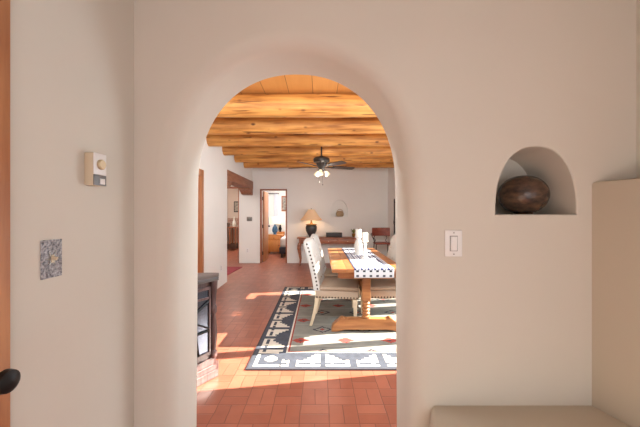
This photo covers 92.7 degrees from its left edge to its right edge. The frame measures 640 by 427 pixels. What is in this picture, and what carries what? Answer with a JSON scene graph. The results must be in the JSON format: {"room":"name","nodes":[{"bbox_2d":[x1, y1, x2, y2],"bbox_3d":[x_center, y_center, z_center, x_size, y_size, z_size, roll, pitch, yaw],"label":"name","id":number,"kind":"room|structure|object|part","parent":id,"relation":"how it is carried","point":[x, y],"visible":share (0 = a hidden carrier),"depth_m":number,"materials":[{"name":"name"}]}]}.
{"room":"traditional dwelling","nodes":[
{"label":"traditional dwelling","id":0,"kind":"room"},
{"bbox_2d":[10,0,133,426],"bbox_3d":[-0.898,0.085,-0.125,0.150,2.650,2.950,0,0,0],"label":"wall","id":1,"kind":"structure","parent":0,"point":[72,61],"depth_m":1.01,"materials":[{"name":"paint"}]},
{"bbox_2d":[0,0,20,426],"bbox_3d":[-0.796,0.320,0.386,0.114,2.080,0.831,0,0,0],"label":"door","id":2,"kind":"structure","parent":1,"relation":"in","point":[9,378],"depth_m":0.78,"materials":[{"name":"brown wood"}]},
{"bbox_3d":[-0.775,0.405,0.735,0.072,0.057,0.057,0,0,0],"label":"knob","id":3,"kind":"part","parent":2,"relation":"part of","materials":[{"name":"black metal"}]},
{"bbox_2d":[40,239,61,279],"bbox_3d":[-0.813,0.138,0.933,0.020,0.116,0.072,0,0,0],"label":"switch plate","id":4,"kind":"object","parent":1,"relation":"attached to","point":[50,250],"visible":1,"depth_m":0.93,"materials":[{"name":"stone"}]},
{"bbox_2d":[84,152,105,185],"bbox_3d":[-0.800,-0.157,1.093,0.046,0.115,0.061,0,0,0],"label":"thermostat","id":5,"kind":"object","parent":1,"relation":"attached to","point":[94,163],"visible":1,"depth_m":1.06,"materials":[{"name":"beige plastic"}]},
{"bbox_3d":[-0.789,-0.176,1.093,0.004,0.076,0.061,0,0,0],"label":"plate","id":6,"kind":"part","parent":5,"relation":"part of","materials":[{"name":"white plastic"}]},
{"bbox_2d":[199,139,252,288],"bbox_3d":[-1.985,0.025,5.005,0.270,2.770,6.710,0,0,0],"label":"wall","id":7,"kind":"structure","parent":0,"point":[213,162],"depth_m":5.45,"materials":[{"name":"paint"}]},
{"bbox_2d":[198,169,203,272],"bbox_3d":[-1.885,0.340,4.332,0.130,2.040,0.905,0,0,0],"label":"trim","id":8,"kind":"structure","parent":7,"relation":"attached to","point":[201,172],"depth_m":4.69,"materials":[{"name":"brown wood"}]},
{"bbox_2d":[227,170,252,194],"bbox_3d":[-1.975,-0.688,7.213,0.290,0.375,2.285,0,0,0],"label":"lintel","id":9,"kind":"object","parent":7,"relation":"attached to","point":[245,186],"visible":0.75,"depth_m":7.25,"materials":[{"name":"brown wood"}]},
{"bbox_2d":[227,189,237,242],"bbox_3d":[-2.850,0.025,11.925,1.500,2.770,0.150,0,0,0],"label":"wall","id":10,"kind":"structure","parent":0,"point":[232,194],"depth_m":11.85,"materials":[{"name":"beige paint"}]},
{"bbox_2d":[227,218,237,224],"bbox_3d":[-2.850,0.320,11.842,1.480,0.280,0.015,0,0,0],"label":"trim","id":11,"kind":"structure","parent":10,"relation":"attached to","point":[229,220],"depth_m":11.84,"materials":[{"name":"tile"}]},
{"bbox_2d":[234,201,237,211],"bbox_3d":[-3.231,-0.260,11.836,0.220,0.420,0.028,0,0,0],"label":"picture frame","id":12,"kind":"object","parent":10,"relation":"attached to","point":[235,202],"visible":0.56,"depth_m":11.82,"materials":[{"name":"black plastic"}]},
{"bbox_2d":[262,191,262,250],"bbox_3d":[-2.050,0.025,10.260,0.100,2.770,3.480,0,0,0],"label":"wall","id":13,"kind":"structure","parent":0,"point":[262,191],"depth_m":10.61,"materials":[{"name":"paint"}]},
{"bbox_2d":[265,191,285,234],"bbox_3d":[-0.400,0.025,11.175,3.200,2.770,0.150,0,0,0],"label":"wall","id":14,"kind":"structure","parent":0,"point":[282,214],"depth_m":11.10,"materials":[{"name":"paint"}]},
{"bbox_2d":[268,193,278,229],"bbox_3d":[-1.752,-0.061,11.058,0.530,1.342,0.035,0,0,0],"label":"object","id":15,"kind":"object","parent":14,"relation":"hanging from","point":[275,194],"visible":0.51,"depth_m":11.05,"materials":[{"name":"fabric"}]},
{"bbox_3d":[-1.917,-0.055,11.058,0.140,1.330,0.035,0,0,0],"label":"panel","id":16,"kind":"part","parent":15,"relation":"part of","materials":[{"name":"white"}]},
{"bbox_3d":[-1.597,-0.055,11.058,0.140,1.330,0.035,0,0,0],"label":"panel","id":17,"kind":"part","parent":15,"relation":"part of","materials":[{"name":"white"}]},
{"bbox_2d":[281,196,285,210],"bbox_3d":[-1.280,-0.360,11.086,0.240,0.560,0.028,0,0,0],"label":"picture frame","id":18,"kind":"object","parent":14,"relation":"attached to","point":[283,198],"visible":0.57,"depth_m":11.07,"materials":[{"name":"brown wood"}]},
{"bbox_2d":[283,197,285,209],"bbox_3d":[-1.280,-0.360,11.074,0.160,0.460,0.004,0,0,0],"label":"print","id":19,"kind":"object","parent":18,"relation":"attached to","point":[284,198],"depth_m":11.07},
{"bbox_2d":[238,75,353,93],"bbox_3d":[-1.100,-1.410,6.925,6.800,0.100,10.550,0,0,0],"label":"ceiling","id":20,"kind":"structure","parent":0,"point":[283,84],"depth_m":3.27,"materials":[{"name":"brown wood"}]},
{"bbox_2d":[216,93,376,117],"bbox_3d":[0.005,-1.237,3.500,3.770,0.265,0.263,0,0,0],"label":"log","id":21,"kind":"object","parent":20,"relation":"attached to","point":[306,105],"visible":0.44,"depth_m":3.39,"materials":[{"name":"brown wood"}]},
{"bbox_2d":[207,117,385,134],"bbox_3d":[0.005,-1.240,4.290,3.770,0.255,0.252,0,0,0],"label":"log","id":22,"kind":"object","parent":20,"relation":"attached to","point":[353,125],"visible":0.48,"depth_m":4.18,"materials":[{"name":"brown wood"}]},
{"bbox_2d":[206,134,389,146],"bbox_3d":[0.005,-1.243,5.080,3.770,0.251,0.250,0,0,0],"label":"log","id":23,"kind":"object","parent":20,"relation":"attached to","point":[258,139],"visible":0.56,"depth_m":4.97,"materials":[{"name":"brown wood"}]},
{"bbox_2d":[222,146,391,155],"bbox_3d":[0.005,-1.240,5.880,3.770,0.253,0.251,0,0,0],"label":"log","id":24,"kind":"object","parent":20,"relation":"attached to","point":[247,150],"visible":0.48,"depth_m":5.77,"materials":[{"name":"brown wood"}]},
{"bbox_2d":[234,155,393,162],"bbox_3d":[0.005,-1.240,6.680,3.770,0.253,0.251,0,0,0],"label":"log","id":25,"kind":"object","parent":20,"relation":"attached to","point":[238,158],"visible":0.36,"depth_m":6.58,"materials":[{"name":"brown wood"}]},
{"bbox_2d":[243,162,393,167],"bbox_3d":[0.005,-1.243,7.480,3.770,0.251,0.251,0,0,0],"label":"log","id":26,"kind":"object","parent":20,"relation":"attached to","point":[246,164],"visible":0.38,"depth_m":7.39,"materials":[{"name":"brown wood"}]},
{"bbox_2d":[288,146,354,184],"bbox_3d":[0.027,-0.932,5.534,1.227,0.856,1.183,0,0,0],"label":"ceiling fan","id":27,"kind":"object","parent":20,"relation":"hanging from","point":[321,161],"visible":0.88,"depth_m":5.40,"materials":[{"name":"brown metal"}]},
{"bbox_3d":[0.275,-0.840,5.138,0.131,0.035,0.445,0,0,-36],"label":"blade","id":28,"kind":"part","parent":27,"relation":"part of","materials":[{"name":"brown wood"}]},
{"bbox_3d":[0.429,-0.840,5.611,0.445,0.035,0.131,0,0,-18],"label":"blade","id":29,"kind":"part","parent":27,"relation":"part of","materials":[{"name":"brown wood"}]},
{"bbox_2d":[197,249,396,426],"bbox_3d":[-1.100,1.410,5.200,6.800,0.100,14.000,0,0,0],"label":"floor","id":30,"kind":"structure","parent":0,"point":[237,397],"depth_m":2.43,"materials":[{"name":"tile"}]},
{"bbox_2d":[197,273,218,386],"bbox_3d":[-1.195,0.943,2.400,0.694,0.835,0.624,0,0,0],"label":"fireplace","id":31,"kind":"object","parent":30,"relation":"on","point":[207,364],"visible":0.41,"depth_m":2.49,"materials":[{"name":"grey"}]},
{"bbox_3d":[-1.027,0.880,2.343,0.008,0.560,0.425,0,0,32],"label":"door","id":32,"kind":"part","parent":31,"relation":"part of","materials":[{"name":"black metal"}]},
{"bbox_3d":[-1.018,0.880,2.337,0.012,0.560,0.425,0,0,32],"label":"door frame","id":33,"kind":"part","parent":31,"relation":"part of","materials":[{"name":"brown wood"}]},
{"bbox_3d":[-0.890,0.880,2.550,0.068,0.640,0.066,0,0,0],"label":"corner post","id":34,"kind":"part","parent":31,"relation":"part of","materials":[{"name":"brown wood"}]},
{"bbox_2d":[227,226,237,249],"bbox_3d":[-3.359,0.930,11.550,0.520,0.860,0.440,0,0,0],"label":"sideboard","id":35,"kind":"object","parent":30,"relation":"on","point":[230,245],"visible":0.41,"depth_m":11.36,"materials":[{"name":"brown wood"}]},
{"bbox_3d":[-3.359,0.950,11.380,0.050,0.820,0.050,0,0,0],"label":"leg","id":36,"kind":"part","parent":35,"relation":"part of","materials":[{"name":"brown wood"}]},
{"bbox_2d":[227,243,237,248],"bbox_3d":[-3.359,1.230,11.550,0.480,0.180,0.400,0,0,0],"label":"shelf","id":37,"kind":"object","parent":35,"relation":"attached to","point":[229,245],"depth_m":11.35,"materials":[{"name":"brown wood"}]},
{"bbox_2d":[232,217,235,226],"bbox_3d":[-3.239,0.309,11.500,0.150,0.380,0.150,0,0,0],"label":"bottle","id":38,"kind":"object","parent":35,"relation":"on","point":[234,221],"visible":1,"depth_m":11.46,"materials":[{"name":"white ceramic"}]},
{"bbox_2d":[227,267,241,274],"bbox_3d":[-2.433,1.354,7.250,0.935,0.012,1.060,0,0,0],"label":"rug","id":39,"kind":"object","parent":30,"relation":"on","point":[230,270],"visible":0.36,"depth_m":7.34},
{"bbox_2d":[268,234,283,253],"bbox_3d":[-1.528,1.035,10.341,0.540,0.650,0.459,0,0,0],"label":"nightstand","id":40,"kind":"object","parent":30,"relation":"on","point":[273,240],"visible":0.73,"depth_m":10.13,"materials":[{"name":"brown wood"}]},
{"bbox_3d":[-1.528,0.818,10.143,0.380,0.115,0.015,0,0,0],"label":"drawer","id":41,"kind":"part","parent":40,"relation":"part of","materials":[{"name":"brown wood"}]},
{"bbox_3d":[-1.528,1.070,10.143,0.380,0.340,0.015,0,0,0],"label":"door","id":42,"kind":"part","parent":40,"relation":"part of","materials":[{"name":"brown wood"}]},
{"bbox_2d":[269,217,280,234],"bbox_3d":[-1.528,0.409,10.350,0.400,0.600,0.400,0,0,0],"label":"table lamp","id":43,"kind":"object","parent":40,"relation":"on","point":[272,220],"visible":1,"depth_m":10.24,"materials":[{"name":"white fabric"}]},
{"bbox_3d":[-1.528,0.229,10.350,0.400,0.240,0.400,0,0,0],"label":"lamp shade","id":44,"kind":"part","parent":43,"relation":"part of","materials":[{"name":"beige fabric"}]},
{"bbox_2d":[279,235,285,257],"bbox_3d":[-0.300,0.950,10.100,1.900,0.820,1.500,0,0,0],"label":"bed","id":45,"kind":"object","parent":30,"relation":"on","point":[282,250],"visible":0.09,"depth_m":9.37,"materials":[{"name":"grey fabric"}]},
{"bbox_2d":[280,235,285,246],"bbox_3d":[-0.300,0.890,10.100,1.860,0.300,1.460,0,0,0],"label":"bedding","id":46,"kind":"object","parent":45,"relation":"on","point":[283,240],"depth_m":9.37,"materials":[{"name":"white fabric"}]},
{"bbox_2d":[245,287,395,370],"bbox_3d":[0.565,1.353,4.125,2.420,0.012,2.970,0,0,0],"label":"area rug","id":47,"kind":"object","parent":30,"relation":"on","point":[287,342],"visible":0.49,"depth_m":3.26,"materials":[{"name":"grey fabric"}]},
{"bbox_2d":[303,238,358,325],"bbox_3d":[0.157,0.830,3.868,0.666,1.034,0.521,0,0,7],"label":"dining chair","id":48,"kind":"object","parent":47,"relation":"on","point":[330,288],"visible":1,"depth_m":3.65,"materials":[{"name":"beige fabric"}]},
{"bbox_3d":[-0.070,0.615,3.896,0.209,0.604,0.521,0,0,7],"label":"backrest","id":49,"kind":"part","parent":48,"relation":"part of","materials":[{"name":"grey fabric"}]},
{"bbox_3d":[-0.066,1.117,3.669,0.122,0.460,0.043,0,0,7],"label":"leg","id":50,"kind":"part","parent":48,"relation":"part of","materials":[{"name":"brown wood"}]},
{"bbox_3d":[0.232,0.965,3.859,0.514,0.095,0.519,0,0,7],"label":"seat","id":51,"kind":"part","parent":48,"relation":"part of","materials":[{"name":"beige fabric"}]},
{"bbox_2d":[319,278,358,290],"bbox_3d":[0.243,0.894,3.858,0.487,0.044,0.504,0,0,7],"label":"cushion","id":52,"kind":"object","parent":48,"relation":"on","point":[326,284],"depth_m":3.75,"materials":[{"name":"beige fabric"}]},
{"bbox_3d":[0.418,1.182,3.610,0.052,0.330,0.052,0,0,7],"label":"leg","id":53,"kind":"part","parent":48,"relation":"part of","materials":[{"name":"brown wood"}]},
{"bbox_2d":[310,234,352,307],"bbox_3d":[0.206,0.830,4.626,0.666,1.034,0.521,0,0,5],"label":"dining chair","id":54,"kind":"object","parent":47,"relation":"on","point":[327,272],"visible":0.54,"depth_m":4.47,"materials":[{"name":"grey fabric"}]},
{"bbox_3d":[-0.021,0.615,4.646,0.209,0.604,0.521,0,0,5],"label":"backrest","id":55,"kind":"part","parent":54,"relation":"part of","materials":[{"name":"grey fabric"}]},
{"bbox_2d":[324,268,337,276],"bbox_3d":[0.293,0.894,4.618,0.487,0.044,0.504,0,0,5],"label":"cushion","id":56,"kind":"object","parent":54,"relation":"on","point":[327,271],"depth_m":4.43,"materials":[{"name":"beige fabric"}]},
{"bbox_2d":[328,248,395,331],"bbox_3d":[0.530,0.973,4.285,0.800,0.747,1.970,0,0,0],"label":"dining table","id":57,"kind":"object","parent":47,"relation":"on","point":[340,264],"visible":0.63,"depth_m":3.47,"materials":[{"name":"brown wood"}]},
{"bbox_2d":[342,248,393,277],"bbox_3d":[0.585,0.645,4.266,0.430,0.100,1.952,0,0,0],"label":"table runner","id":58,"kind":"object","parent":57,"relation":"on","point":[374,266],"visible":0.84,"depth_m":3.42,"materials":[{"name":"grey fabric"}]},
{"bbox_2d":[354,229,361,254],"bbox_3d":[0.555,0.404,4.420,0.116,0.380,0.116,0,0,0],"label":"candle holder","id":59,"kind":"object","parent":58,"relation":"on","point":[358,243],"visible":1,"depth_m":4.38,"materials":[{"name":"white ceramic"}]},
{"bbox_2d":[355,229,360,235],"bbox_3d":[0.555,0.277,4.420,0.083,0.104,0.083,0,0,-22],"label":"candle","id":60,"kind":"object","parent":59,"relation":"on","point":[357,231],"depth_m":4.39,"materials":[{"name":"white wax"}]},
{"bbox_2d":[361,233,368,258],"bbox_3d":[0.592,0.418,4.020,0.094,0.350,0.094,0,0,0],"label":"candle holder","id":61,"kind":"object","parent":58,"relation":"on","point":[364,235],"visible":1,"depth_m":3.99,"materials":[{"name":"white ceramic"}]},
{"bbox_2d":[362,233,367,240],"bbox_3d":[0.592,0.306,4.020,0.079,0.104,0.079,0,0,-38],"label":"candle","id":62,"kind":"object","parent":61,"relation":"on","point":[364,235],"depth_m":3.99,"materials":[{"name":"white wax"}]},
{"bbox_2d":[359,278,395,313],"bbox_3d":[0.859,0.830,3.880,0.666,1.034,0.521,0,0,0],"label":"dining chair","id":63,"kind":"object","parent":47,"relation":"on","point":[380,288],"visible":0.29,"depth_m":3.63,"materials":[{"name":"grey fabric"}]},
{"bbox_3d":[0.783,0.965,3.880,0.514,0.095,0.519,0,0,0],"label":"seat","id":64,"kind":"part","parent":63,"relation":"part of","materials":[{"name":"beige fabric"}]},
{"bbox_2d":[371,278,395,289],"bbox_3d":[0.771,0.894,3.880,0.487,0.044,0.504,0,0,0],"label":"cushion","id":65,"kind":"object","parent":63,"relation":"on","point":[376,284],"depth_m":3.75,"materials":[{"name":"beige fabric"}]},
{"bbox_2d":[359,234,395,298],"bbox_3d":[0.909,0.830,4.603,0.666,1.034,0.521,0,0,-3],"label":"dining chair","id":66,"kind":"object","parent":47,"relation":"on","point":[391,254],"visible":0.27,"depth_m":4.67,"materials":[{"name":"grey fabric"}]},
{"bbox_3d":[1.137,0.615,4.615,0.209,0.604,0.521,0,0,-3],"label":"backrest","id":67,"kind":"part","parent":66,"relation":"part of","materials":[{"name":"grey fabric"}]},
{"bbox_2d":[297,237,355,264],"bbox_3d":[0.220,0.996,8.117,1.640,0.732,0.431,0,0,0],"label":"console table","id":68,"kind":"object","parent":30,"relation":"on","point":[323,240],"visible":0.66,"depth_m":7.92,"materials":[{"name":"brown wood"}]},
{"bbox_3d":[-0.544,1.057,7.951,0.096,0.609,0.088,0,0,0],"label":"leg","id":69,"kind":"part","parent":68,"relation":"part of","materials":[{"name":"brown wood"}]},
{"bbox_2d":[301,208,321,236],"bbox_3d":[-0.230,0.245,8.050,0.580,0.767,0.580,0,0,0],"label":"table lamp","id":70,"kind":"object","parent":68,"relation":"on","point":[311,214],"visible":0.9,"depth_m":7.92,"materials":[{"name":"beige fabric"}]},
{"bbox_3d":[-0.230,0.034,8.050,0.580,0.280,0.580,0,0,0],"label":"lamp shade","id":71,"kind":"part","parent":70,"relation":"part of","materials":[{"name":"beige fabric"}]},
{"bbox_3d":[0.220,0.725,8.125,1.540,0.130,0.370,0,0,0],"label":"frame","id":72,"kind":"part","parent":68,"relation":"part of","materials":[{"name":"brown wood"}]},
{"bbox_3d":[0.220,0.724,7.932,0.440,0.103,0.016,0,0,0],"label":"drawer","id":73,"kind":"part","parent":68,"relation":"part of","materials":[{"name":"brown wood"}]},
{"bbox_2d":[326,232,341,236],"bbox_3d":[0.372,0.569,8.117,0.420,0.120,0.185,0,0,0],"label":"box","id":74,"kind":"object","parent":68,"relation":"on","point":[328,234],"visible":0.99,"depth_m":8.02,"materials":[{"name":"black plastic"}]},
{"bbox_3d":[0.720,0.724,7.932,0.440,0.103,0.016,0,0,0],"label":"drawer","id":75,"kind":"part","parent":68,"relation":"part of","materials":[{"name":"brown wood"}]},
{"bbox_2d":[371,228,389,252],"bbox_3d":[1.523,0.861,7.627,0.505,1.001,0.438,0,0,0],"label":"bar chair","id":76,"kind":"object","parent":30,"relation":"on","point":[375,231],"visible":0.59,"depth_m":7.78,"materials":[{"name":"orange leather"}]},
{"bbox_3d":[1.550,0.465,7.795,0.450,0.210,0.086,0,0,0],"label":"backrest","id":77,"kind":"part","parent":76,"relation":"part of","materials":[{"name":"orange leather"}]},
{"bbox_3d":[1.550,0.740,7.620,0.400,0.040,0.380,0,0,0],"label":"seat","id":78,"kind":"part","parent":76,"relation":"part of","materials":[{"name":"brown wood"}]},
{"bbox_2d":[429,406,629,426],"bbox_3d":[0.854,1.105,1.095,0.988,0.510,0.509,0,0,0],"label":"bench","id":79,"kind":"object","parent":30,"relation":"on","point":[441,416],"visible":1,"depth_m":1.28,"materials":[{"name":"beige"}]},
{"bbox_2d":[231,168,387,262],"bbox_3d":[-0.770,0.025,8.440,5.660,2.770,0.160,0,0,0],"label":"wall","id":80,"kind":"structure","parent":0,"point":[361,193],"depth_m":8.36,"materials":[{"name":"paint"}]},
{"bbox_2d":[227,186,238,262],"bbox_3d":[-2.635,0.310,8.440,0.830,2.100,0.180,0,0,0],"label":"trim","id":81,"kind":"structure","parent":80,"relation":"attached to","point":[231,187],"depth_m":8.35,"materials":[{"name":"brown wood"}]},
{"bbox_2d":[262,191,269,261],"bbox_3d":[-1.557,0.362,8.887,0.110,1.975,0.725,0,0,0],"label":"door","id":82,"kind":"structure","parent":80,"relation":"in","point":[265,226],"depth_m":8.76,"materials":[{"name":"brown wood"}]},
{"bbox_2d":[260,189,286,262],"bbox_3d":[-1.275,0.345,8.439,0.740,2.030,0.182,0,0,0],"label":"trim","id":83,"kind":"structure","parent":80,"relation":"attached to","point":[261,190],"depth_m":8.35,"materials":[{"name":"brown wood"}]},
{"bbox_2d":[336,209,343,216],"bbox_3d":[0.548,-0.018,8.425,0.220,0.207,0.110,0,0,0],"label":"basket","id":84,"kind":"object","parent":80,"relation":"in","point":[338,213],"visible":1,"depth_m":8.39,"materials":[{"name":"beige wicker"}]},
{"bbox_2d":[134,0,635,426],"bbox_3d":[-0.030,0.058,1.500,4.180,2.835,0.300,0,0,0],"label":"wall","id":85,"kind":"structure","parent":0,"point":[468,97],"depth_m":1.35,"materials":[{"name":"paint"}]},
{"bbox_2d":[445,230,461,256],"bbox_3d":[0.589,0.132,1.343,0.076,0.116,0.013,0,0,0],"label":"light switch","id":86,"kind":"object","parent":85,"relation":"attached to","point":[453,238],"visible":1,"depth_m":1.34,"materials":[{"name":"white plastic"}]},
{"bbox_3d":[0.589,0.132,1.343,0.034,0.068,0.002,0,0,0],"label":"rocker frame","id":87,"kind":"part","parent":86,"relation":"part of","materials":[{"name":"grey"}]},
{"bbox_2d":[497,175,549,213],"bbox_3d":[0.988,-0.090,1.487,0.216,0.186,0.216,0,0,0],"label":"clay pot","id":88,"kind":"object","parent":85,"relation":"in","point":[524,194],"visible":0.96,"depth_m":1.41,"materials":[{"name":"brown ceramic"}]},
{"bbox_2d":[388,168,395,248],"bbox_3d":[1.940,0.025,5.005,0.160,2.770,6.710,0,0,0],"label":"wall","id":89,"kind":"structure","parent":0,"point":[391,172],"depth_m":7.93,"materials":[{"name":"paint"}]},
{"bbox_2d":[393,199,394,234],"bbox_3d":[1.839,0.110,7.550,0.042,0.940,0.070,0,0,0],"label":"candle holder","id":90,"kind":"object","parent":89,"relation":"attached to","point":[394,199],"visible":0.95,"depth_m":7.54,"materials":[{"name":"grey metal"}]},
{"bbox_2d":[592,178,639,426],"bbox_3d":[1.304,0.610,1.025,0.201,1.500,0.650,0,0,0],"label":"wall partition","id":91,"kind":"structure","parent":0,"point":[615,203],"depth_m":1.26,"materials":[{"name":"beige paint"}]},
{"bbox_2d":[636,0,639,177],"bbox_3d":[1.475,0.085,-0.125,0.150,2.650,2.950,0,0,0],"label":"wall","id":92,"kind":"structure","parent":0,"point":[637,1],"depth_m":1.34,"materials":[{"name":"paint"}]}
]}

